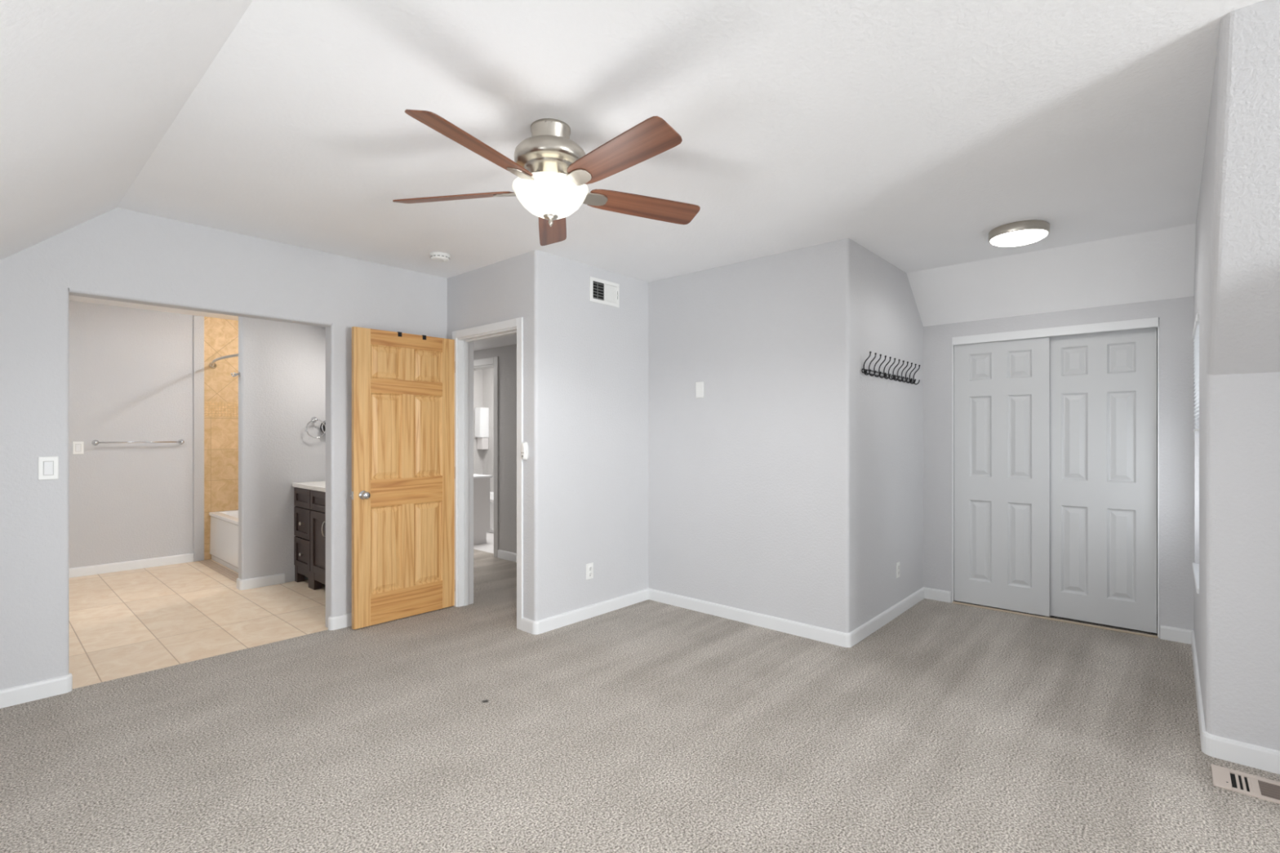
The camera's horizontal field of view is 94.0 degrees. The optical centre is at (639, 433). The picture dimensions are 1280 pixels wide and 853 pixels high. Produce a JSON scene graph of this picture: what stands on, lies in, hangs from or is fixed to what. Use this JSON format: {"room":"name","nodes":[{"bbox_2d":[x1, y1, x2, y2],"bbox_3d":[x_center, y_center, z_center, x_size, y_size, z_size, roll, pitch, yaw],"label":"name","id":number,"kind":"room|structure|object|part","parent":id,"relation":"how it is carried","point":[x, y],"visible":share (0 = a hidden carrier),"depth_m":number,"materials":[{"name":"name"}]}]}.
{"room":"empty bedroom","nodes":[
{"label":"empty bedroom","id":0,"kind":"room"},
{"bbox_2d":[0,0,253,260],"bbox_3d":[0.029,-0.782,-0.153,8.754,1.067,1.250,0,0,42],"label":"ceiling","id":1,"kind":"structure","parent":0,"point":[90,90],"depth_m":1.72,"materials":[{"name":"paint"}]},
{"bbox_2d":[69,300,193,568],"bbox_3d":[-5.072,0.027,5.793,0.120,2.600,3.320,0,0,42],"label":"wall","id":2,"kind":"structure","parent":0,"point":[131,369],"depth_m":5.81,"materials":[{"name":"paint"}]},
{"bbox_2d":[72,441,84,453],"bbox_3d":[-5.211,0.132,5.539,0.010,0.116,0.074,0,0,42],"label":"light switch","id":3,"kind":"object","parent":2,"relation":"attached to","point":[77,446],"visible":1,"depth_m":5.54,"materials":[{"name":"white plastic"}]},
{"bbox_2d":[69,553,193,577],"bbox_3d":[-5.345,1.284,5.386,0.013,0.087,2.149,0,0,42],"label":"baseboard","id":4,"kind":"structure","parent":2,"relation":"attached to","point":[183,558],"depth_m":5.80,"materials":[{"name":"white paint"}]},
{"bbox_2d":[91,439,184,445],"bbox_3d":[-4.893,0.084,5.849,0.074,0.052,0.704,0,0,42],"label":"towel bar","id":5,"kind":"object","parent":2,"relation":"attached to","point":[95,442],"visible":1,"depth_m":5.78,"materials":[{"name":"silver metal"}]},
{"bbox_2d":[193,315,204,561],"bbox_3d":[-4.600,0.050,6.224,0.014,2.555,0.091,0,0,42],"label":"trim","id":6,"kind":"structure","parent":2,"relation":"attached to","point":[198,321],"depth_m":6.22,"materials":[{"name":"paint"}]},
{"bbox_2d":[204,316,238,559],"bbox_3d":[-4.299,0.050,6.565,0.011,2.555,0.819,0,0,42],"label":"shower tile","id":7,"kind":"structure","parent":2,"relation":"attached to","point":[220,335],"depth_m":6.36,"materials":[{"name":"tile"}]},
{"bbox_2d":[208,353,238,368],"bbox_3d":[-3.964,-0.719,5.756,1.571,0.068,0.162,0,0,42],"label":"shower rod","id":8,"kind":"object","parent":7,"relation":"attached to","point":[212,365],"visible":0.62,"depth_m":5.73,"materials":[{"name":"silver metal"}]},
{"bbox_2d":[0,207,447,689],"bbox_3d":[-2.616,0.016,3.510,0.105,2.623,3.210,0,0,42],"label":"wall","id":9,"kind":"structure","parent":0,"point":[117,254],"depth_m":3.17,"materials":[{"name":"grey paint"}]},
{"bbox_2d":[0,673,72,708],"bbox_3d":[-3.241,1.284,2.739,0.041,0.087,0.928,0,0,42],"label":"baseboard","id":10,"kind":"structure","parent":9,"relation":"attached to","point":[25,693],"depth_m":2.97,"materials":[{"name":"white paint"}]},
{"bbox_2d":[38,456,58,479],"bbox_3d":[-2.983,0.174,3.010,0.010,0.116,0.074,0,0,42],"label":"light switch","id":11,"kind":"object","parent":9,"relation":"attached to","point":[48,466],"visible":1,"depth_m":3.01,"materials":[{"name":"white plastic"}]},
{"bbox_2d":[328,613,351,630],"bbox_3d":[-1.811,1.284,4.347,0.041,0.087,0.859,0,0,42],"label":"baseboard","id":12,"kind":"object","parent":9,"relation":"attached to","point":[342,621],"visible":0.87,"depth_m":4.06,"materials":[{"name":"white paint"}]},
{"bbox_2d":[238,316,325,582],"bbox_3d":[-3.112,0.047,5.450,0.115,2.560,0.929,0,0,42],"label":"wall","id":13,"kind":"structure","parent":0,"point":[282,365],"depth_m":5.26,"materials":[{"name":"paint"}]},
{"bbox_2d":[231,372,240,377],"bbox_3d":[-3.438,-0.505,5.081,0.083,0.043,0.055,0,0,42],"label":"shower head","id":14,"kind":"object","parent":13,"relation":"attached to","point":[238,374],"visible":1,"depth_m":5.08,"materials":[{"name":"silver metal"}]},
{"bbox_2d":[236,573,284,590],"bbox_3d":[-3.307,1.284,5.210,0.113,0.087,0.338,0,0,42],"label":"baseboard","id":15,"kind":"structure","parent":13,"relation":"attached to","point":[258,582],"depth_m":5.16,"materials":[{"name":"white paint"}]},
{"bbox_2d":[197,560,238,582],"bbox_3d":[-3.983,1.337,5.732,1.570,0.020,0.105,0,0,42],"label":"trim","id":16,"kind":"structure","parent":15,"relation":"attached to","point":[211,564],"depth_m":5.80,"materials":[{"name":"tile"}]},
{"bbox_2d":[306,417,325,438],"bbox_3d":[-2.975,-0.055,5.471,0.064,0.197,0.174,0,0,42],"label":"towel ring","id":17,"kind":"object","parent":13,"relation":"attached to","point":[313,420],"visible":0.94,"depth_m":5.47,"materials":[{"name":"silver metal"}]},
{"bbox_2d":[320,420,325,434],"bbox_3d":[-2.901,-0.058,5.560,0.056,0.141,0.141,0,0,42],"label":"wall fitting","id":18,"kind":"object","parent":13,"relation":"attached to","point":[322,426],"visible":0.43,"depth_m":5.50,"materials":[{"name":"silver metal"}]},
{"bbox_2d":[473,368,493,491],"bbox_3d":[-1.565,0.077,7.586,3.620,2.500,1.540,0,0,42],"label":"wall","id":19,"kind":"structure","parent":0,"point":[483,379],"depth_m":9.08,"materials":[{"name":"paint"}]},
{"bbox_2d":[475,407,488,449],"bbox_3d":[-2.400,-0.078,9.057,0.153,0.630,0.148,0,0,42],"label":"upper cabinet","id":20,"kind":"object","parent":19,"relation":"attached to","point":[482,414],"visible":1,"depth_m":9.01,"materials":[{"name":"white paint"}]},
{"bbox_3d":[-2.444,-0.168,9.008,0.143,0.440,0.017,0,0,42],"label":"cabinet door","id":21,"kind":"part","parent":20,"relation":"part of","materials":[{"name":"white paint"}]},
{"bbox_2d":[476,437,488,449],"bbox_3d":[-2.392,0.148,9.074,0.143,0.178,0.110,0,0,42],"label":"open shelf","id":22,"kind":"object","parent":20,"relation":"attached to","point":[482,442],"depth_m":9.03,"materials":[{"name":"white"}]},
{"bbox_2d":[473,343,516,553],"bbox_3d":[-2.179,0.127,6.245,5.045,2.400,1.339,0,0,42],"label":"wall","id":23,"kind":"structure","parent":0,"point":[507,354],"depth_m":6.28,"materials":[{"name":"paint"}]},
{"bbox_2d":[473,356,498,557],"bbox_3d":[-1.850,0.251,6.760,0.996,2.153,0.136,0,0,42],"label":"trim","id":24,"kind":"structure","parent":23,"relation":"attached to","point":[483,363],"depth_m":6.40,"materials":[{"name":"grey paint"}]},
{"bbox_2d":[497,549,516,562],"bbox_3d":[-0.725,1.284,5.679,2.120,0.087,0.013,0,0,42],"label":"baseboard","id":25,"kind":"structure","parent":23,"relation":"attached to","point":[502,554],"depth_m":6.26,"materials":[{"name":"white paint"}]},
{"bbox_2d":[473,333,516,351],"bbox_3d":[-2.171,-0.966,6.212,5.100,0.075,1.300,0,0,42],"label":"ceiling","id":26,"kind":"structure","parent":0,"point":[508,340],"depth_m":6.07,"materials":[{"name":"paint"}]},
{"bbox_2d":[447,249,551,621],"bbox_3d":[-1.101,0.016,4.398,1.219,2.623,0.130,0,0,42],"label":"wall","id":27,"kind":"structure","parent":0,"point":[519,286],"depth_m":4.01,"materials":[{"name":"grey paint"}]},
{"bbox_2d":[452,316,523,630],"bbox_3d":[-1.074,0.270,4.366,0.872,2.114,0.146,0,0,42],"label":"door frame","id":28,"kind":"structure","parent":27,"relation":"attached to","point":[464,339],"depth_m":4.57,"materials":[{"name":"white paint"}]},
{"bbox_2d":[350,326,455,630],"bbox_3d":[-1.681,0.299,4.303,0.154,2.040,0.781,0,0,42],"label":"door","id":29,"kind":"structure","parent":28,"relation":"attached to","point":[403,468],"depth_m":4.27,"materials":[{"name":"brown wood"}]},
{"bbox_3d":[-1.858,0.417,4.039,0.068,0.062,0.062,0,0,42],"label":"knob","id":30,"kind":"part","parent":29,"relation":"part of","materials":[{"name":"silver metal"}]},
{"bbox_2d":[520,441,528,459],"bbox_3d":[-0.775,0.116,4.000,0.052,0.120,0.032,0,0,42],"label":"light switch","id":31,"kind":"object","parent":27,"relation":"attached to","point":[524,448],"visible":1,"depth_m":3.99,"materials":[{"name":"white plastic"}]},
{"bbox_2d":[551,253,648,617],"bbox_3d":[-0.312,0.016,4.458,0.120,2.623,1.007,0,0,42],"label":"wall","id":32,"kind":"structure","parent":0,"point":[599,352],"depth_m":4.37,"materials":[{"name":"grey paint"}]},
{"bbox_2d":[586,562,593,579],"bbox_3d":[-0.362,0.992,4.305,0.009,0.114,0.070,0,0,42],"label":"wall outlet","id":33,"kind":"object","parent":32,"relation":"attached to","point":[589,567],"visible":1,"depth_m":4.30,"materials":[{"name":"white plastic"}]},
{"bbox_2d":[589,276,619,307],"bbox_3d":[-0.256,-1.046,4.415,0.020,0.178,0.305,0,0,42],"label":"air vent","id":34,"kind":"object","parent":32,"relation":"in","point":[600,292],"visible":1,"depth_m":4.41,"materials":[{"name":"white plastic"}]},
{"bbox_2d":[593,281,604,300],"bbox_3d":[-0.304,-1.046,4.371,0.004,0.126,0.115,0,0,42],"label":"grille","id":35,"kind":"object","parent":34,"relation":"attached to","point":[598,286],"depth_m":4.38,"materials":[{"name":"grey metal"}]},
{"bbox_2d":[0,532,1279,852],"bbox_3d":[0.291,1.377,3.187,12.800,0.100,6.550,0,0,42],"label":"floor","id":36,"kind":"structure","parent":0,"point":[648,726],"depth_m":2.62,"materials":[{"name":"carpet"}]},
{"bbox_2d":[208,510,238,573],"bbox_3d":[-3.701,1.077,6.054,1.562,0.500,0.767,0,0,42],"label":"bathtub","id":37,"kind":"object","parent":36,"relation":"on","point":[224,536],"visible":0.31,"depth_m":5.96,"materials":[{"name":"white ceramic"}]},
{"bbox_2d":[292,480,325,590],"bbox_3d":[-2.533,0.847,5.170,1.116,0.960,0.555,0,0,42],"label":"bathroom vanity","id":38,"kind":"object","parent":36,"relation":"on","point":[309,497],"visible":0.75,"depth_m":5.12,"materials":[{"name":"grey wood"}]},
{"bbox_3d":[-2.958,1.050,5.238,0.370,0.255,0.018,0,0,42],"label":"drawer","id":39,"kind":"part","parent":38,"relation":"part of","materials":[{"name":"grey wood"}]},
{"bbox_3d":[-2.958,0.783,5.238,0.370,0.257,0.018,0,0,42],"label":"drawer","id":40,"kind":"part","parent":38,"relation":"part of","materials":[{"name":"grey wood"}]},
{"bbox_3d":[-2.958,0.564,5.238,0.370,0.162,0.018,0,0,42],"label":"drawer","id":41,"kind":"part","parent":38,"relation":"part of","materials":[{"name":"grey wood"}]},
{"bbox_2d":[292,480,325,492],"bbox_3d":[-2.525,0.422,5.179,1.116,0.110,0.530,0,0,42],"label":"countertop","id":42,"kind":"structure","parent":38,"relation":"on","point":[314,486],"depth_m":5.18,"materials":[{"name":"white stone"}]},
{"bbox_3d":[-2.634,0.916,4.949,0.474,0.522,0.018,0,0,42],"label":"cabinet door","id":43,"kind":"part","parent":38,"relation":"part of","materials":[{"name":"grey wood"}]},
{"bbox_3d":[-2.572,0.777,4.858,0.010,0.130,0.038,0,0,42],"label":"door handle","id":44,"kind":"part","parent":38,"relation":"part of","materials":[{"name":"silver metal"}]},
{"bbox_2d":[473,474,493,545],"bbox_3d":[-2.529,0.919,7.707,1.622,0.815,0.370,0,0,42],"label":"base cabinet","id":45,"kind":"object","parent":36,"relation":"on","point":[481,482],"visible":0.26,"depth_m":7.20,"materials":[{"name":"white wood"}]},
{"bbox_2d":[473,474,493,479],"bbox_3d":[-2.529,0.524,7.707,1.622,0.025,0.370,0,0,42],"label":"countertop","id":46,"kind":"structure","parent":45,"relation":"on","point":[475,476],"depth_m":7.24,"materials":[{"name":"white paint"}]},
{"bbox_2d":[486,491,493,533],"bbox_3d":[-2.050,1.099,8.422,1.535,0.455,0.625,0,0,42],"label":"bathtub","id":47,"kind":"object","parent":36,"relation":"on","point":[491,493],"visible":0.02,"depth_m":7.96,"materials":[{"name":"white ceramic"}]},
{"bbox_2d":[1210,764,1279,804],"bbox_3d":[2.394,1.323,2.166,0.460,0.008,0.186,0,0,42],"label":"floor vent","id":48,"kind":"object","parent":36,"relation":"in","point":[1251,785],"visible":1,"depth_m":2.25,"materials":[{"name":"beige metal"}]},
{"bbox_2d":[69,0,1262,320],"bbox_3d":[0.145,-1.266,2.571,12.200,0.100,5.435,0,0,42],"label":"ceiling","id":49,"kind":"structure","parent":0,"point":[909,132],"depth_m":2.34,"materials":[{"name":"paint"}]},
{"bbox_2d":[430,251,450,262],"bbox_3d":[-1.358,-1.194,4.056,0.132,0.043,0.132,0,0,42],"label":"smoke detector","id":50,"kind":"object","parent":49,"relation":"attached to","point":[436,256],"visible":1,"depth_m":4.01,"materials":[{"name":"white plastic"}]},
{"bbox_2d":[392,109,700,245],"bbox_3d":[-0.338,-1.020,2.345,1.258,0.391,1.285,0,0,42],"label":"ceiling fan","id":51,"kind":"object","parent":49,"relation":"hanging from","point":[553,171],"visible":1,"depth_m":2.27,"materials":[{"name":"brown wood"}]},
{"bbox_3d":[-0.760,-0.972,2.456,0.507,0.045,0.133,0,0,11],"label":"blade","id":52,"kind":"part","parent":51,"relation":"part of","materials":[{"name":"brown wood"}]},
{"bbox_3d":[-0.553,-0.972,2.018,0.133,0.045,0.507,0,0,29],"label":"blade","id":53,"kind":"part","parent":51,"relation":"part of","materials":[{"name":"brown wood"}]},
{"bbox_3d":[-0.356,-0.924,2.380,0.300,0.119,0.300,0,0,42],"label":"lamp shade","id":54,"kind":"part","parent":51,"relation":"part of","materials":[{"name":"white glass"}]},
{"bbox_3d":[-0.409,-0.972,2.788,0.133,0.045,0.507,0,0,-7],"label":"blade","id":55,"kind":"part","parent":51,"relation":"part of","materials":[{"name":"brown wood"}]},
{"bbox_3d":[-0.073,-0.972,2.080,0.133,0.045,0.507,0,0,-43],"label":"blade","id":56,"kind":"part","parent":51,"relation":"part of","materials":[{"name":"brown wood"}]},
{"bbox_3d":[0.016,-0.972,2.556,0.507,0.045,0.133,0,0,-25],"label":"blade","id":57,"kind":"part","parent":51,"relation":"part of","materials":[{"name":"brown wood"}]},
{"bbox_2d":[988,219,1049,246],"bbox_3d":[2.247,-1.174,3.546,0.308,0.083,0.308,0,0,42],"label":"ceiling light","id":58,"kind":"object","parent":49,"relation":"attached to","point":[1024,232],"visible":1,"depth_m":3.46,"materials":[{"name":"silver metal"}]},
{"bbox_2d":[990,229,1048,246],"bbox_3d":[2.247,-1.150,3.546,0.294,0.035,0.294,0,0,42],"label":"diffuser","id":59,"kind":"object","parent":58,"relation":"attached to","point":[1003,237],"depth_m":3.49,"materials":[{"name":"white plastic"}]},
{"bbox_2d":[648,238,857,632],"bbox_3d":[0.682,0.016,4.341,1.760,2.623,0.140,0,0,42],"label":"wall","id":60,"kind":"structure","parent":0,"point":[753,480],"depth_m":4.14,"materials":[{"name":"grey paint"}]},
{"bbox_2d":[695,382,703,397],"bbox_3d":[0.445,-0.327,4.453,0.072,0.118,0.007,0,0,42],"label":"blank plate","id":61,"kind":"object","parent":60,"relation":"attached to","point":[699,385],"visible":1,"depth_m":4.45,"materials":[{"name":"white plastic"}]},
{"bbox_2d":[521,586,951,648],"bbox_3d":[0.824,1.284,4.249,3.252,0.087,1.111,0,0,-1],"label":"baseboard","id":62,"kind":"structure","parent":60,"relation":"attached to","point":[847,640],"depth_m":4.20,"materials":[{"name":"white paint"}]},
{"bbox_2d":[857,243,923,627],"bbox_3d":[1.833,0.016,4.402,0.120,2.623,1.481,0,0,42],"label":"wall","id":63,"kind":"structure","parent":0,"point":[890,412],"depth_m":4.21,"materials":[{"name":"grey paint"}]},
{"bbox_2d":[861,351,895,379],"bbox_3d":[1.614,-0.454,4.021,0.059,0.153,0.520,0,0,42],"label":"coat rack","id":64,"kind":"object","parent":63,"relation":"attached to","point":[864,372],"visible":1,"depth_m":4.00,"materials":[{"name":"black metal"}]},
{"bbox_3d":[1.597,-0.406,4.036,0.014,0.029,0.520,0,0,42],"label":"rail","id":65,"kind":"part","parent":64,"relation":"part of","materials":[{"name":"black metal"}]},
{"bbox_2d":[896,561,899,578],"bbox_3d":[1.890,0.997,4.369,0.009,0.114,0.070,0,0,42],"label":"wall outlet","id":66,"kind":"object","parent":63,"relation":"attached to","point":[898,562],"visible":1,"depth_m":4.36,"materials":[{"name":"white plastic"}]},
{"bbox_2d":[891,359,919,384],"bbox_3d":[1.977,-0.454,4.429,0.059,0.153,0.520,0,0,42],"label":"coat rack","id":67,"kind":"object","parent":63,"relation":"attached to","point":[899,360],"visible":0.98,"depth_m":4.40,"materials":[{"name":"black metal"}]},
{"bbox_3d":[1.960,-0.406,4.444,0.014,0.029,0.520,0,0,42],"label":"rail","id":68,"kind":"part","parent":67,"relation":"part of","materials":[{"name":"black metal"}]},
{"bbox_2d":[906,223,1195,326],"bbox_3d":[2.771,-1.066,4.160,1.644,0.500,0.475,0,0,42],"label":"ceiling","id":69,"kind":"structure","parent":0,"point":[1158,264],"depth_m":4.03,"materials":[{"name":"paint"}]},
{"bbox_2d":[923,296,1194,638],"bbox_3d":[2.934,0.202,4.321,1.674,2.250,0.100,0,0,42],"label":"wall","id":70,"kind":"structure","parent":0,"point":[1175,315],"depth_m":3.86,"materials":[{"name":"grey paint"}]},
{"bbox_2d":[954,336,1049,616],"bbox_3d":[2.710,0.305,4.495,0.622,2.012,0.030,0,0,42],"label":"door","id":71,"kind":"structure","parent":70,"relation":"in","point":[1002,388],"depth_m":4.46,"materials":[{"name":"grey paint"}]},
{"bbox_2d":[951,317,1159,638],"bbox_3d":[2.937,0.286,4.310,1.226,2.082,0.112,0,0,42],"label":"trim","id":72,"kind":"structure","parent":70,"relation":"attached to","point":[1152,322],"depth_m":4.28,"materials":[{"name":"white paint"}]},
{"bbox_2d":[1049,327,1156,633],"bbox_3d":[3.170,0.305,4.136,0.622,2.012,0.030,0,0,42],"label":"door","id":73,"kind":"structure","parent":70,"relation":"in","point":[1103,385],"depth_m":4.11,"materials":[{"name":"grey paint"}]},
{"bbox_2d":[1156,322,1159,614],"bbox_3d":[3.177,0.147,4.567,2.000,2.360,0.672,0,0,42],"label":"door frame","id":74,"kind":"structure","parent":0,"point":[1158,322],"depth_m":4.38,"materials":[{"name":"grey paint"}]},
{"bbox_2d":[1194,193,1199,679],"bbox_3d":[3.240,0.016,3.360,0.160,2.623,1.128,0,0,42],"label":"wall","id":75,"kind":"structure","parent":0,"point":[1197,270],"depth_m":3.40,"materials":[{"name":"grey paint"}]},
{"bbox_2d":[1192,562,1199,594],"bbox_3d":[3.180,0.098,3.315,0.150,1.442,0.840,0,0,42],"label":"window","id":76,"kind":"structure","parent":75,"relation":"in","point":[1195,566],"depth_m":3.35,"materials":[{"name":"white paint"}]},
{"bbox_2d":[1192,313,1199,431],"bbox_3d":[3.137,-0.316,3.356,0.032,0.605,0.777,0,0,42],"label":"window blind","id":77,"kind":"object","parent":75,"relation":"attached to","point":[1196,328],"visible":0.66,"depth_m":3.30,"materials":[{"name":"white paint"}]},
{"bbox_2d":[1160,625,1279,774],"bbox_3d":[2.881,1.284,3.033,0.606,0.087,1.908,0,0,21],"label":"baseboard","id":78,"kind":"structure","parent":75,"relation":"attached to","point":[1266,759],"depth_m":2.44,"materials":[{"name":"white paint"}]},
{"bbox_2d":[1200,0,1279,751],"bbox_3d":[2.877,0.016,1.800,1.691,2.623,1.686,0,0,42],"label":"wall","id":79,"kind":"structure","parent":0,"point":[1240,186],"depth_m":2.35,"materials":[{"name":"grey paint"}]}
]}

